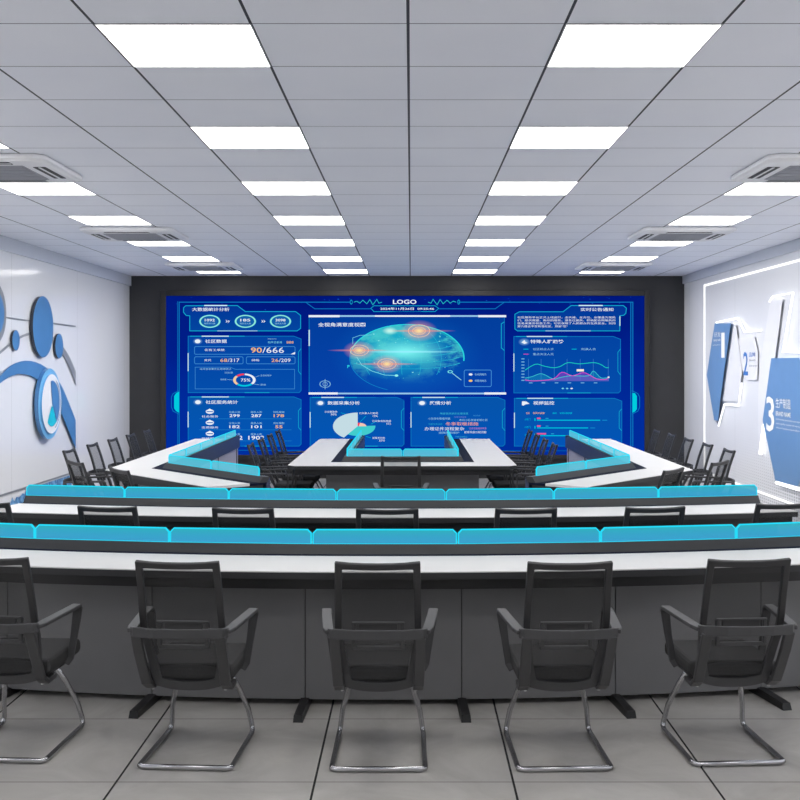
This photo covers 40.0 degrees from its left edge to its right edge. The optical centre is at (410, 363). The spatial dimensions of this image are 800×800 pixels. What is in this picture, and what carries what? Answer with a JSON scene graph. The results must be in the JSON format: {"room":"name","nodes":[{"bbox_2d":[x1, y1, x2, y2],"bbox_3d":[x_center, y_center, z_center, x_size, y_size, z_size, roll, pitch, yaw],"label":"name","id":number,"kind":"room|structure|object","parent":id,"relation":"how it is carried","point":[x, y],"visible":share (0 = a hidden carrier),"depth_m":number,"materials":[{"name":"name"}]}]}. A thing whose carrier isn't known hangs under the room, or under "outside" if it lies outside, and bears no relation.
{"room":"control room","nodes":[
{"label":"control room","id":0,"kind":"room"},
{"bbox_2d":[0,250,128,502],"bbox_3d":[-4.480,0.207,8.205,0.100,3.185,18.410,0,0,0],"label":"wall","id":1,"kind":"structure","parent":0,"point":[97,348],"depth_m":14.02,"materials":[{"name":"paint"}]},
{"bbox_2d":[0,287,5,339],"bbox_3d":[-4.394,-0.537,11.580,0.048,0.653,0.653,0,0,0],"label":"disc","id":2,"kind":"object","parent":1,"relation":"attached to","point":[2,298],"visible":1,"depth_m":11.77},
{"bbox_2d":[10,330,19,350],"bbox_3d":[-4.407,-0.264,12.244,0.023,0.227,0.227,0,0,0],"label":"disc","id":3,"kind":"object","parent":1,"relation":"attached to","point":[15,339],"visible":1,"depth_m":12.22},
{"bbox_2d":[0,473,68,496],"bbox_3d":[-4.424,1.419,6.675,0.012,0.018,15.350,0,0,0],"label":"trim","id":4,"kind":"structure","parent":1,"relation":"attached to","point":[67,473],"depth_m":12.98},
{"bbox_2d":[0,361,75,447],"bbox_3d":[-4.414,0.537,12.937,0.028,1.153,3.191,0,0,0],"label":"arc","id":5,"kind":"object","parent":1,"relation":"attached to","point":[34,369],"visible":0.77,"depth_m":13.03},
{"bbox_2d":[0,333,75,383],"bbox_3d":[-4.423,-0.059,12.990,0.010,0.662,3.084,0,0,0],"label":"arc","id":6,"kind":"object","parent":1,"relation":"attached to","point":[65,354],"visible":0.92,"depth_m":14.15},
{"bbox_2d":[10,476,71,504],"bbox_3d":[-4.424,1.603,13.050,0.001,0.315,2.600,0,0,0],"label":"wall decal","id":7,"kind":"object","parent":1,"relation":"attached to","point":[20,499],"visible":0.26,"depth_m":13.35},
{"bbox_2d":[30,296,52,356],"bbox_3d":[-4.399,-0.443,13.108,0.038,0.729,0.729,0,0,0],"label":"disc","id":8,"kind":"object","parent":1,"relation":"attached to","point":[41,317],"visible":1,"depth_m":13.04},
{"bbox_2d":[34,369,60,438],"bbox_3d":[-4.365,0.480,13.277,0.070,0.852,0.852,0,0,0],"label":"disc","id":9,"kind":"object","parent":1,"relation":"attached to","point":[47,402],"depth_m":13.16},
{"bbox_2d":[54,334,62,357],"bbox_3d":[-4.407,-0.225,13.750,0.023,0.310,0.310,0,0,0],"label":"disc","id":10,"kind":"object","parent":1,"relation":"attached to","point":[58,341],"visible":1,"depth_m":13.71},
{"bbox_2d":[0,235,130,285],"bbox_3d":[-4.415,-1.308,8.155,0.030,0.155,18.310,0,0,0],"label":"trim","id":11,"kind":"structure","parent":1,"relation":"attached to","point":[7,244],"depth_m":13.77,"materials":[{"name":"paint"}]},
{"bbox_2d":[133,479,262,490],"bbox_3d":[-2.538,1.105,12.307,1.371,0.080,6.105,0,0,-12],"label":"desktop","id":12,"kind":"object","parent":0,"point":[229,484],"depth_m":9.76,"materials":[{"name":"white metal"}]},
{"bbox_2d":[0,0,799,275],"bbox_3d":[-0.065,-1.435,8.205,8.930,0.100,18.410,0,0,0],"label":"ceiling","id":13,"kind":"structure","parent":0,"point":[409,113],"depth_m":6.42,"materials":[{"name":"tile"}]},
{"bbox_2d":[0,153,82,182],"bbox_3d":[-2.890,-1.356,7.690,0.949,0.058,0.949,0,0,0],"label":"air conditioner","id":14,"kind":"object","parent":13,"relation":"attached to","point":[14,167],"visible":1,"depth_m":7.62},
{"bbox_2d":[0,166,48,179],"bbox_3d":[-2.890,-1.332,7.690,0.545,0.010,0.545,0,0,0],"label":"grille","id":15,"kind":"object","parent":14,"relation":"attached to","point":[6,172],"depth_m":7.73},
{"bbox_2d":[0,180,48,182],"bbox_3d":[-2.890,-1.336,8.057,0.451,0.004,0.085,0,0,0],"label":"outlet","id":16,"kind":"object","parent":14,"relation":"attached to","point":[1,181],"depth_m":8.04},
{"bbox_2d":[33,167,65,178],"bbox_3d":[-2.523,-1.336,7.690,0.085,0.004,0.451,0,0,0],"label":"outlet","id":17,"kind":"object","parent":14,"relation":"attached to","point":[49,172],"depth_m":7.68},
{"bbox_2d":[0,182,95,194],"bbox_3d":[-2.890,-1.383,8.668,0.637,0.004,0.637,0,0,0],"label":"recessed light","id":18,"kind":"object","parent":13,"relation":"in","point":[72,188],"visible":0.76,"depth_m":8.69,"materials":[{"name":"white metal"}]},
{"bbox_2d":[68,216,151,224],"bbox_3d":[-2.890,-1.383,10.602,0.637,0.004,0.637,0,0,0],"label":"recessed light","id":19,"kind":"object","parent":13,"relation":"in","point":[89,220],"visible":1,"depth_m":10.59,"materials":[{"name":"white plastic"}]},
{"bbox_2d":[79,227,188,240],"bbox_3d":[-2.890,-1.356,11.560,0.949,0.058,0.949,0,0,0],"label":"air conditioner","id":20,"kind":"object","parent":13,"relation":"attached to","point":[103,233],"visible":1,"depth_m":11.30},
{"bbox_2d":[91,234,108,239],"bbox_3d":[-3.257,-1.335,11.560,0.085,0.007,0.451,0,0,0],"label":"outlet","id":21,"kind":"object","parent":20,"relation":"attached to","point":[100,236],"depth_m":11.53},
{"bbox_2d":[104,234,166,239],"bbox_3d":[-2.890,-1.332,11.560,0.545,0.010,0.545,0,0,0],"label":"grille","id":22,"kind":"object","parent":20,"relation":"attached to","point":[112,236],"depth_m":11.53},
{"bbox_2d":[162,234,177,239],"bbox_3d":[-2.523,-1.335,11.560,0.085,0.007,0.451,0,0,0],"label":"outlet","id":23,"kind":"object","parent":20,"relation":"attached to","point":[168,236],"depth_m":11.53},
{"bbox_2d":[126,241,190,245],"bbox_3d":[-2.890,-1.383,12.537,0.637,0.004,0.637,0,0,0],"label":"recessed light","id":24,"kind":"object","parent":13,"relation":"in","point":[137,243],"visible":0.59,"depth_m":12.61,"materials":[{"name":"white plastic"}]},
{"bbox_2d":[95,24,270,66],"bbox_3d":[-0.970,-1.383,4.798,0.637,0.004,0.637,0,0,0],"label":"recessed light","id":25,"kind":"object","parent":13,"relation":"in","point":[142,45],"visible":1,"depth_m":4.76,"materials":[{"name":"white plastic"}]},
{"bbox_2d":[162,256,218,260],"bbox_3d":[-2.890,-1.383,14.473,0.637,0.004,0.637,0,0,0],"label":"recessed light","id":26,"kind":"object","parent":13,"relation":"in","point":[172,258],"visible":1,"depth_m":14.40,"materials":[{"name":"white plastic"}]},
{"bbox_2d":[165,262,242,270],"bbox_3d":[-2.890,-1.356,15.430,0.949,0.058,0.949,0,0,0],"label":"air conditioner","id":27,"kind":"object","parent":13,"relation":"attached to","point":[180,266],"visible":1,"depth_m":15.08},
{"bbox_2d":[182,267,227,270],"bbox_3d":[-2.890,-1.332,15.430,0.545,0.010,0.545,0,0,0],"label":"grille","id":28,"kind":"object","parent":27,"relation":"attached to","point":[184,268],"depth_m":15.40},
{"bbox_2d":[196,271,240,272],"bbox_3d":[-2.890,-1.383,16.407,0.637,0.004,0.637,0,0,0],"label":"recessed light","id":29,"kind":"object","parent":13,"relation":"in","point":[196,271],"visible":0.59,"depth_m":16.52,"materials":[{"name":"white plastic"}]},
{"bbox_2d":[190,126,308,148],"bbox_3d":[-0.970,-1.383,6.732,0.637,0.004,0.637,0,0,0],"label":"recessed light","id":30,"kind":"object","parent":13,"relation":"in","point":[214,137],"visible":1,"depth_m":6.71,"materials":[{"name":"white plastic"}]},
{"bbox_2d":[242,182,330,194],"bbox_3d":[-0.970,-1.383,8.668,0.637,0.004,0.637,0,0,0],"label":"recessed light","id":31,"kind":"object","parent":13,"relation":"in","point":[256,188],"visible":1,"depth_m":8.66,"materials":[{"name":"white plastic"}]},
{"bbox_2d":[273,216,344,224],"bbox_3d":[-0.970,-1.383,10.602,0.637,0.004,0.637,0,0,0],"label":"recessed light","id":32,"kind":"object","parent":13,"relation":"in","point":[283,220],"visible":1,"depth_m":10.59,"materials":[{"name":"white plastic"}]},
{"bbox_2d":[295,239,354,245],"bbox_3d":[-0.970,-1.383,12.537,0.637,0.004,0.637,0,0,0],"label":"recessed light","id":33,"kind":"object","parent":13,"relation":"in","point":[303,242],"visible":1,"depth_m":12.51,"materials":[{"name":"white plastic"}]},
{"bbox_2d":[311,256,361,260],"bbox_3d":[-0.970,-1.383,14.473,0.637,0.004,0.637,0,0,0],"label":"recessed light","id":34,"kind":"object","parent":13,"relation":"in","point":[315,258],"visible":1,"depth_m":14.40,"materials":[{"name":"white plastic"}]},
{"bbox_2d":[323,269,367,272],"bbox_3d":[-0.970,-1.383,16.407,0.637,0.004,0.637,0,0,0],"label":"recessed light","id":35,"kind":"object","parent":13,"relation":"in","point":[325,270],"visible":1,"depth_m":16.25,"materials":[{"name":"white plastic"}]},
{"bbox_2d":[453,269,497,272],"bbox_3d":[0.950,-1.383,16.407,0.637,0.004,0.637,0,0,0],"label":"recessed light","id":36,"kind":"object","parent":13,"relation":"in","point":[455,270],"visible":1,"depth_m":16.25,"materials":[{"name":"white plastic"}]},
{"bbox_2d":[458,256,509,260],"bbox_3d":[0.950,-1.383,14.473,0.637,0.004,0.637,0,0,0],"label":"recessed light","id":37,"kind":"object","parent":13,"relation":"in","point":[462,258],"visible":1,"depth_m":14.40,"materials":[{"name":"white plastic"}]},
{"bbox_2d":[465,239,524,245],"bbox_3d":[0.950,-1.383,12.537,0.637,0.004,0.637,0,0,0],"label":"recessed light","id":38,"kind":"object","parent":13,"relation":"in","point":[470,242],"visible":1,"depth_m":12.51,"materials":[{"name":"white plastic"}]},
{"bbox_2d":[475,216,545,224],"bbox_3d":[0.950,-1.383,10.602,0.637,0.004,0.637,0,0,0],"label":"recessed light","id":39,"kind":"object","parent":13,"relation":"in","point":[481,220],"visible":1,"depth_m":10.59,"materials":[{"name":"white plastic"}]},
{"bbox_2d":[488,182,577,194],"bbox_3d":[0.950,-1.383,8.668,0.637,0.004,0.637,0,0,0],"label":"recessed light","id":40,"kind":"object","parent":13,"relation":"in","point":[498,188],"visible":1,"depth_m":8.66,"materials":[{"name":"white plastic"}]},
{"bbox_2d":[510,126,628,148],"bbox_3d":[0.950,-1.383,6.732,0.637,0.004,0.637,0,0,0],"label":"recessed light","id":41,"kind":"object","parent":13,"relation":"in","point":[526,137],"visible":1,"depth_m":6.71,"materials":[{"name":"white plastic"}]},
{"bbox_2d":[580,271,624,272],"bbox_3d":[2.870,-1.383,16.407,0.637,0.004,0.637,0,0,0],"label":"recessed light","id":42,"kind":"object","parent":13,"relation":"in","point":[581,271],"visible":0.59,"depth_m":16.45,"materials":[{"name":"white plastic"}]},
{"bbox_2d":[575,262,652,270],"bbox_3d":[2.830,-1.356,15.430,0.949,0.058,0.949,0,0,0],"label":"air conditioner","id":43,"kind":"object","parent":13,"relation":"attached to","point":[588,266],"visible":1,"depth_m":15.08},
{"bbox_2d":[590,267,635,270],"bbox_3d":[2.830,-1.332,15.430,0.545,0.010,0.545,0,0,0],"label":"grille","id":44,"kind":"object","parent":43,"relation":"attached to","point":[593,268],"depth_m":15.40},
{"bbox_2d":[602,256,658,260],"bbox_3d":[2.870,-1.383,14.473,0.637,0.004,0.637,0,0,0],"label":"recessed light","id":45,"kind":"object","parent":13,"relation":"in","point":[610,258],"visible":1,"depth_m":14.40,"materials":[{"name":"white plastic"}]},
{"bbox_2d":[547,24,722,66],"bbox_3d":[0.950,-1.383,4.798,0.637,0.004,0.637,0,0,0],"label":"recessed light","id":46,"kind":"object","parent":13,"relation":"in","point":[578,45],"visible":1,"depth_m":4.76,"materials":[{"name":"white plastic"}]},
{"bbox_2d":[629,241,693,245],"bbox_3d":[2.870,-1.383,12.537,0.637,0.004,0.637,0,0,0],"label":"recessed light","id":47,"kind":"object","parent":13,"relation":"in","point":[638,243],"visible":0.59,"depth_m":12.61,"materials":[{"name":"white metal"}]},
{"bbox_2d":[628,227,736,240],"bbox_3d":[2.830,-1.356,11.560,0.949,0.058,0.949,0,0,0],"label":"air conditioner","id":48,"kind":"object","parent":13,"relation":"attached to","point":[646,233],"visible":1,"depth_m":11.30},
{"bbox_2d":[638,234,653,239],"bbox_3d":[2.463,-1.335,11.560,0.085,0.007,0.451,0,0,0],"label":"outlet","id":49,"kind":"object","parent":48,"relation":"attached to","point":[642,236],"depth_m":11.53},
{"bbox_2d":[649,234,711,239],"bbox_3d":[2.830,-1.332,11.560,0.545,0.010,0.545,0,0,0],"label":"grille","id":50,"kind":"object","parent":48,"relation":"attached to","point":[657,236],"depth_m":11.53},
{"bbox_2d":[707,234,724,239],"bbox_3d":[3.197,-1.335,11.560,0.085,0.007,0.451,0,0,0],"label":"outlet","id":51,"kind":"object","parent":48,"relation":"attached to","point":[714,236],"depth_m":11.53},
{"bbox_2d":[668,216,751,224],"bbox_3d":[2.870,-1.383,10.602,0.637,0.004,0.637,0,0,0],"label":"recessed light","id":52,"kind":"object","parent":13,"relation":"in","point":[685,220],"visible":1,"depth_m":10.59,"materials":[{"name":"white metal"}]},
{"bbox_2d":[723,183,799,194],"bbox_3d":[2.870,-1.383,8.668,0.637,0.004,0.637,0,0,0],"label":"recessed light","id":53,"kind":"object","parent":13,"relation":"in","point":[746,188],"visible":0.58,"depth_m":8.71,"materials":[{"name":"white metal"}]},
{"bbox_2d":[731,153,799,182],"bbox_3d":[2.830,-1.356,7.690,0.949,0.058,0.949,0,0,0],"label":"air conditioner","id":54,"kind":"object","parent":13,"relation":"attached to","point":[780,167],"visible":1,"depth_m":7.62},
{"bbox_2d":[747,167,779,178],"bbox_3d":[2.463,-1.336,7.690,0.085,0.004,0.451,0,0,0],"label":"outlet","id":55,"kind":"object","parent":54,"relation":"attached to","point":[763,172],"depth_m":7.68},
{"bbox_2d":[764,166,799,179],"bbox_3d":[2.830,-1.332,7.690,0.545,0.010,0.545,0,0,0],"label":"grille","id":56,"kind":"object","parent":54,"relation":"attached to","point":[786,172],"depth_m":7.74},
{"bbox_2d":[765,180,799,182],"bbox_3d":[2.830,-1.336,8.057,0.451,0.004,0.085,0,0,0],"label":"outlet","id":57,"kind":"object","parent":54,"relation":"attached to","point":[766,181],"depth_m":8.04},
{"bbox_2d":[0,478,799,799],"bbox_3d":[-0.065,1.850,8.205,8.930,0.100,18.410,0,0,0],"label":"floor","id":58,"kind":"structure","parent":0,"point":[284,759],"depth_m":5.15,"materials":[{"name":"tile"}]},
{"bbox_2d":[0,502,13,522],"bbox_3d":[-2.588,1.324,7.069,0.543,0.951,0.656,0,0,10],"label":"chair","id":59,"kind":"object","parent":58,"relation":"on","point":[6,516],"visible":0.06,"depth_m":6.76,"materials":[{"name":"fabric"}]},
{"bbox_2d":[0,557,84,763],"bbox_3d":[-1.846,1.324,5.145,0.543,0.951,0.656,0,0,4],"label":"chair","id":60,"kind":"object","parent":58,"relation":"on","point":[25,657],"visible":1,"depth_m":4.97,"materials":[{"name":"fabric"}]},
{"bbox_2d":[66,460,90,485],"bbox_3d":[-2.701,1.324,9.805,0.656,0.951,0.543,0,0,-38],"label":"chair","id":61,"kind":"object","parent":58,"relation":"on","point":[79,475],"visible":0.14,"depth_m":9.70,"materials":[{"name":"fabric"}]},
{"bbox_2d":[62,448,111,485],"bbox_3d":[-3.119,1.324,11.000,0.656,0.951,0.543,0,0,0],"label":"chair","id":62,"kind":"object","parent":58,"relation":"on","point":[71,455],"visible":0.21,"depth_m":10.93,"materials":[{"name":"fabric"}]},
{"bbox_2d":[77,505,139,525],"bbox_3d":[-1.782,1.324,6.882,0.543,0.951,0.656,0,0,7],"label":"chair","id":63,"kind":"object","parent":58,"relation":"on","point":[100,516],"visible":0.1,"depth_m":6.62,"materials":[{"name":"fabric"}]},
{"bbox_2d":[86,442,137,486],"bbox_3d":[-3.119,1.324,11.800,0.656,0.951,0.543,0,0,0],"label":"chair","id":64,"kind":"object","parent":58,"relation":"on","point":[94,451],"visible":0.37,"depth_m":11.72,"materials":[{"name":"fabric"}]},
{"bbox_2d":[107,437,135,486],"bbox_3d":[-3.119,1.324,12.600,0.656,0.951,0.543,0,0,0],"label":"chair","id":65,"kind":"object","parent":58,"relation":"on","point":[115,448],"visible":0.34,"depth_m":12.52,"materials":[{"name":"fabric"}]},
{"bbox_2d":[109,467,134,488],"bbox_3d":[-2.128,1.324,9.105,0.656,0.951,0.543,0,0,-38],"label":"chair","id":66,"kind":"object","parent":58,"relation":"on","point":[123,478],"visible":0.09,"depth_m":8.98,"materials":[{"name":"fabric"}]},
{"bbox_2d":[125,433,141,461],"bbox_3d":[-3.119,1.324,13.400,0.656,0.951,0.543,0,0,0],"label":"chair","id":67,"kind":"object","parent":58,"relation":"on","point":[132,441],"visible":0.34,"depth_m":13.32,"materials":[{"name":"fabric"}]},
{"bbox_2d":[142,429,157,456],"bbox_3d":[-3.119,1.324,14.200,0.656,0.951,0.543,0,0,0],"label":"chair","id":68,"kind":"object","parent":58,"relation":"on","point":[148,438],"visible":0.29,"depth_m":14.12,"materials":[{"name":"fabric"}]},
{"bbox_2d":[105,430,269,490],"bbox_3d":[-2.542,1.356,12.296,1.513,0.888,6.156,0,0,-11],"label":"desk","id":69,"kind":"object","parent":58,"relation":"on","point":[197,463],"visible":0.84,"depth_m":10.59,"materials":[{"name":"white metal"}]},
{"bbox_2d":[127,560,258,770],"bbox_3d":[-0.992,1.324,5.054,0.543,0.951,0.656,0,0,4],"label":"chair","id":70,"kind":"object","parent":58,"relation":"on","point":[180,623],"visible":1,"depth_m":4.85,"materials":[{"name":"fabric"}]},
{"bbox_2d":[212,507,275,527],"bbox_3d":[-0.976,1.324,6.805,0.543,0.951,0.656,0,0,4],"label":"chair","id":71,"kind":"object","parent":58,"relation":"on","point":[221,517],"visible":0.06,"depth_m":6.54,"materials":[{"name":"plastic"}]},
{"bbox_2d":[247,442,306,488],"bbox_3d":[-1.416,1.324,11.760,0.656,0.951,0.543,0,0,0],"label":"chair","id":72,"kind":"object","parent":58,"relation":"on","point":[251,448],"visible":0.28,"depth_m":11.69,"materials":[{"name":"fabric"}]},
{"bbox_2d":[257,437,313,488],"bbox_3d":[-1.416,1.324,12.560,0.656,0.951,0.543,0,0,0],"label":"chair","id":73,"kind":"object","parent":58,"relation":"on","point":[266,464],"visible":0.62,"depth_m":12.42,"materials":[{"name":"fabric"}]},
{"bbox_2d":[267,433,319,488],"bbox_3d":[-1.416,1.324,13.360,0.656,0.951,0.543,0,0,0],"label":"chair","id":74,"kind":"object","parent":58,"relation":"on","point":[276,458],"visible":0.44,"depth_m":13.20,"materials":[{"name":"plastic"}]},
{"bbox_2d":[275,429,323,488],"bbox_3d":[-1.416,1.324,14.170,0.656,0.951,0.543,0,0,0],"label":"chair","id":75,"kind":"object","parent":58,"relation":"on","point":[283,453],"visible":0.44,"depth_m":14.05,"materials":[{"name":"plastic"}]},
{"bbox_2d":[322,561,437,771],"bbox_3d":[-0.144,1.324,5.033,0.543,0.951,0.656,0,0,0],"label":"chair","id":76,"kind":"object","parent":58,"relation":"on","point":[378,642],"visible":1,"depth_m":4.83,"materials":[{"name":"fabric"}]},
{"bbox_2d":[356,508,418,528],"bbox_3d":[-0.140,1.324,6.779,0.543,0.951,0.656,0,0,0],"label":"chair","id":77,"kind":"object","parent":58,"relation":"on","point":[365,518],"visible":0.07,"depth_m":6.51,"materials":[{"name":"plastic"}]},
{"bbox_2d":[11,484,764,540],"bbox_3d":[-0.145,1.356,7.949,5.771,0.888,0.948,0,0,0],"label":"curved desk","id":78,"kind":"object","parent":58,"relation":"on","point":[168,507],"visible":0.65,"depth_m":8.03,"materials":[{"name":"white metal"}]},
{"bbox_2d":[13,518,752,530],"bbox_3d":[-0.145,1.105,7.942,5.740,0.080,0.785,0,0,0],"label":"cable tray","id":79,"kind":"object","parent":78,"relation":"on","point":[169,523],"depth_m":7.61,"materials":[{"name":"black metal"}]},
{"bbox_2d":[11,503,764,517],"bbox_3d":[-0.145,1.054,7.856,5.769,0.022,0.753,0,0,0],"label":"countertop","id":80,"kind":"structure","parent":78,"relation":"on","point":[20,507],"depth_m":7.78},
{"bbox_2d":[0,522,799,722],"bbox_3d":[-0.145,1.356,6.028,5.846,0.888,1.023,0,0,0],"label":"curved desk","id":81,"kind":"object","parent":58,"relation":"on","point":[288,575],"visible":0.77,"depth_m":5.88,"materials":[{"name":"black metal"}]},
{"bbox_2d":[0,548,799,572],"bbox_3d":[-0.145,1.054,5.935,5.844,0.022,0.831,0,0,0],"label":"countertop","id":82,"kind":"structure","parent":81,"relation":"on","point":[38,559],"depth_m":5.84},
{"bbox_2d":[32,572,799,588],"bbox_3d":[-0.145,1.105,6.022,5.807,0.080,0.861,0,0,0],"label":"cable tray","id":83,"kind":"object","parent":81,"relation":"on","point":[619,579],"depth_m":5.62,"materials":[{"name":"black metal"}]},
{"bbox_2d":[373,456,428,488],"bbox_3d":[-0.095,1.324,10.459,0.543,0.951,0.656,0,0,0],"label":"chair","id":84,"kind":"object","parent":58,"relation":"on","point":[396,472],"visible":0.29,"depth_m":10.22,"materials":[{"name":"fabric"}]},
{"bbox_2d":[288,430,516,498],"bbox_3d":[-0.090,1.356,13.305,2.368,0.888,4.070,0,0,0],"label":"desk","id":85,"kind":"object","parent":58,"relation":"on","point":[345,463],"visible":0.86,"depth_m":11.65,"materials":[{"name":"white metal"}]},
{"bbox_2d":[288,439,516,465],"bbox_3d":[-0.090,1.054,13.307,2.360,0.022,4.066,0,0,0],"label":"countertop","id":86,"kind":"structure","parent":85,"relation":"on","point":[483,452],"depth_m":12.40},
{"bbox_2d":[295,470,509,474],"bbox_3d":[-0.090,1.105,13.342,2.218,0.080,3.995,0,0,0],"label":"cable tray","id":87,"kind":"object","parent":85,"relation":"on","point":[297,472],"depth_m":11.34,"materials":[{"name":"black metal"}]},
{"bbox_2d":[485,429,532,487],"bbox_3d":[1.236,1.324,14.170,0.656,0.951,0.543,0,0,0],"label":"chair","id":88,"kind":"object","parent":58,"relation":"on","point":[524,452],"visible":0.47,"depth_m":14.05,"materials":[{"name":"plastic"}]},
{"bbox_2d":[487,433,539,482],"bbox_3d":[1.236,1.324,13.360,0.656,0.951,0.543,0,0,0],"label":"chair","id":89,"kind":"object","parent":58,"relation":"on","point":[530,458],"visible":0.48,"depth_m":13.19,"materials":[{"name":"plastic"}]},
{"bbox_2d":[492,437,548,487],"bbox_3d":[1.236,1.324,12.560,0.656,0.951,0.543,0,0,0],"label":"chair","id":90,"kind":"object","parent":58,"relation":"on","point":[506,483],"visible":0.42,"depth_m":12.43,"materials":[{"name":"fabric"}]},
{"bbox_2d":[494,507,556,527],"bbox_3d":[0.662,1.324,6.798,0.543,0.951,0.656,0,0,-4],"label":"chair","id":91,"kind":"object","parent":58,"relation":"on","point":[547,517],"visible":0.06,"depth_m":6.53,"materials":[{"name":"plastic"}]},
{"bbox_2d":[512,442,557,487],"bbox_3d":[1.236,1.324,11.760,0.656,0.951,0.543,0,0,0],"label":"chair","id":92,"kind":"object","parent":58,"relation":"on","point":[552,451],"visible":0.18,"depth_m":11.67,"materials":[{"name":"fabric"}]},
{"bbox_2d":[496,561,621,771],"bbox_3d":[0.675,1.324,5.038,0.543,0.951,0.656,0,0,-2],"label":"chair","id":93,"kind":"object","parent":58,"relation":"on","point":[568,643],"visible":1,"depth_m":4.83,"materials":[{"name":"fabric"}]},
{"bbox_2d":[525,430,692,490],"bbox_3d":[2.306,1.356,12.296,1.513,0.888,6.156,0,0,11],"label":"desk","id":94,"kind":"object","parent":58,"relation":"on","point":[590,462],"visible":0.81,"depth_m":10.58,"materials":[{"name":"black metal"},{"name":"blue acrylic"},{"name":"white laminate"}]},
{"bbox_2d":[532,475,684,490],"bbox_3d":[2.302,1.105,12.307,1.371,0.080,6.105,0,0,12],"label":"desk top","id":95,"kind":"object","parent":94,"relation":"on","point":[572,481],"depth_m":9.87,"materials":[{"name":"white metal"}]},
{"bbox_2d":[644,429,661,456],"bbox_3d":[2.883,1.324,14.200,0.656,0.951,0.543,0,0,0],"label":"chair","id":96,"kind":"object","parent":58,"relation":"on","point":[656,434],"visible":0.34,"depth_m":14.11,"materials":[{"name":"fabric"}]},
{"bbox_2d":[623,506,685,526],"bbox_3d":[1.419,1.324,6.852,0.543,0.951,0.656,0,0,-7],"label":"chair","id":97,"kind":"object","parent":58,"relation":"on","point":[670,516],"visible":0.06,"depth_m":6.58,"materials":[{"name":"plastic"}]},
{"bbox_2d":[660,433,676,461],"bbox_3d":[2.883,1.324,13.400,0.656,0.951,0.543,0,0,0],"label":"chair","id":98,"kind":"object","parent":58,"relation":"on","point":[670,440],"visible":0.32,"depth_m":13.32,"materials":[{"name":"fabric"}]},
{"bbox_2d":[657,467,683,488],"bbox_3d":[1.892,1.324,9.105,0.656,0.951,0.543,0,0,38],"label":"chair","id":99,"kind":"object","parent":58,"relation":"on","point":[669,477],"visible":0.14,"depth_m":8.98,"materials":[{"name":"fabric"}]},
{"bbox_2d":[673,437,693,485],"bbox_3d":[2.883,1.324,12.600,0.656,0.951,0.543,0,0,0],"label":"chair","id":100,"kind":"object","parent":58,"relation":"on","point":[685,449],"visible":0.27,"depth_m":12.50,"materials":[{"name":"fabric"}]},
{"bbox_2d":[687,442,713,485],"bbox_3d":[2.883,1.324,11.800,0.656,0.951,0.543,0,0,0],"label":"chair","id":101,"kind":"object","parent":58,"relation":"on","point":[705,451],"visible":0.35,"depth_m":11.72,"materials":[{"name":"fabric"}]},
{"bbox_2d":[680,448,735,485],"bbox_3d":[2.883,1.324,11.000,0.656,0.951,0.543,0,0,0],"label":"chair","id":102,"kind":"object","parent":58,"relation":"on","point":[726,454],"visible":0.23,"depth_m":10.87,"materials":[{"name":"fabric"}]},
{"bbox_2d":[703,460,728,485],"bbox_3d":[2.465,1.324,9.805,0.656,0.951,0.543,0,0,38],"label":"chair","id":103,"kind":"object","parent":58,"relation":"on","point":[715,475],"visible":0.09,"depth_m":9.69,"materials":[{"name":"fabric"}]},
{"bbox_2d":[660,558,797,766],"bbox_3d":[1.459,1.324,5.105,0.543,0.951,0.656,0,0,-4],"label":"chair","id":104,"kind":"object","parent":58,"relation":"on","point":[742,623],"visible":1,"depth_m":4.90,"materials":[{"name":"fabric"}]},
{"bbox_2d":[752,503,799,522],"bbox_3d":[2.228,1.324,7.021,0.543,0.951,0.656,0,0,-10],"label":"chair","id":105,"kind":"object","parent":58,"relation":"on","point":[763,513],"visible":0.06,"depth_m":6.75,"materials":[{"name":"plastic"}]},
{"bbox_2d":[129,276,683,477],"bbox_3d":[-0.065,0.207,17.360,8.730,3.185,0.100,0,0,0],"label":"wall","id":106,"kind":"structure","parent":0,"point":[666,292],"depth_m":17.31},
{"bbox_2d":[160,290,649,458],"bbox_3d":[-0.094,0.169,17.265,7.663,2.652,0.090,0,0,0],"label":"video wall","id":107,"kind":"structure","parent":106,"relation":"attached to","point":[404,369],"depth_m":17.25,"materials":[{"name":"glass"}]},
{"bbox_2d":[684,250,799,503],"bbox_3d":[4.350,0.207,8.205,0.100,3.185,18.410,0,0,0],"label":"wall","id":108,"kind":"structure","parent":0,"point":[747,297],"depth_m":14.35,"materials":[{"name":"paint"}]},
{"bbox_2d":[707,323,730,420],"bbox_3d":[4.266,0.111,15.275,0.066,1.366,1.434,0,0,0],"label":"sign board","id":109,"kind":"object","parent":108,"relation":"attached to","point":[718,352],"visible":1,"depth_m":15.20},
{"bbox_2d":[682,238,799,283],"bbox_3d":[4.285,-1.323,8.155,0.030,0.125,18.310,0,0,0],"label":"trim","id":110,"kind":"structure","parent":108,"relation":"attached to","point":[794,245],"depth_m":14.00,"materials":[{"name":"paint"}]},
{"bbox_2d":[738,337,757,379],"bbox_3d":[4.288,-0.069,14.032,0.021,0.548,0.929,0,0,0],"label":"sign board","id":111,"kind":"object","parent":108,"relation":"attached to","point":[748,350],"visible":1,"depth_m":13.91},
{"bbox_2d":[704,259,799,503],"bbox_3d":[4.294,0.215,11.060,0.012,2.750,10.120,0,0,0],"label":"light frame","id":112,"kind":"object","parent":108,"relation":"attached to","point":[797,260],"visible":0.58,"depth_m":14.40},
{"bbox_2d":[716,292,799,454],"bbox_3d":[4.272,0.152,13.633,0.054,1.912,3.484,0,0,0],"label":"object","id":113,"kind":"structure","parent":108,"relation":"attached to","point":[774,313],"depth_m":13.44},
{"bbox_2d":[763,358,799,490],"bbox_3d":[4.244,0.665,12.415,0.111,1.468,2.069,0,0,0],"label":"sign board","id":114,"kind":"object","parent":108,"relation":"attached to","point":[781,416],"visible":1,"depth_m":12.37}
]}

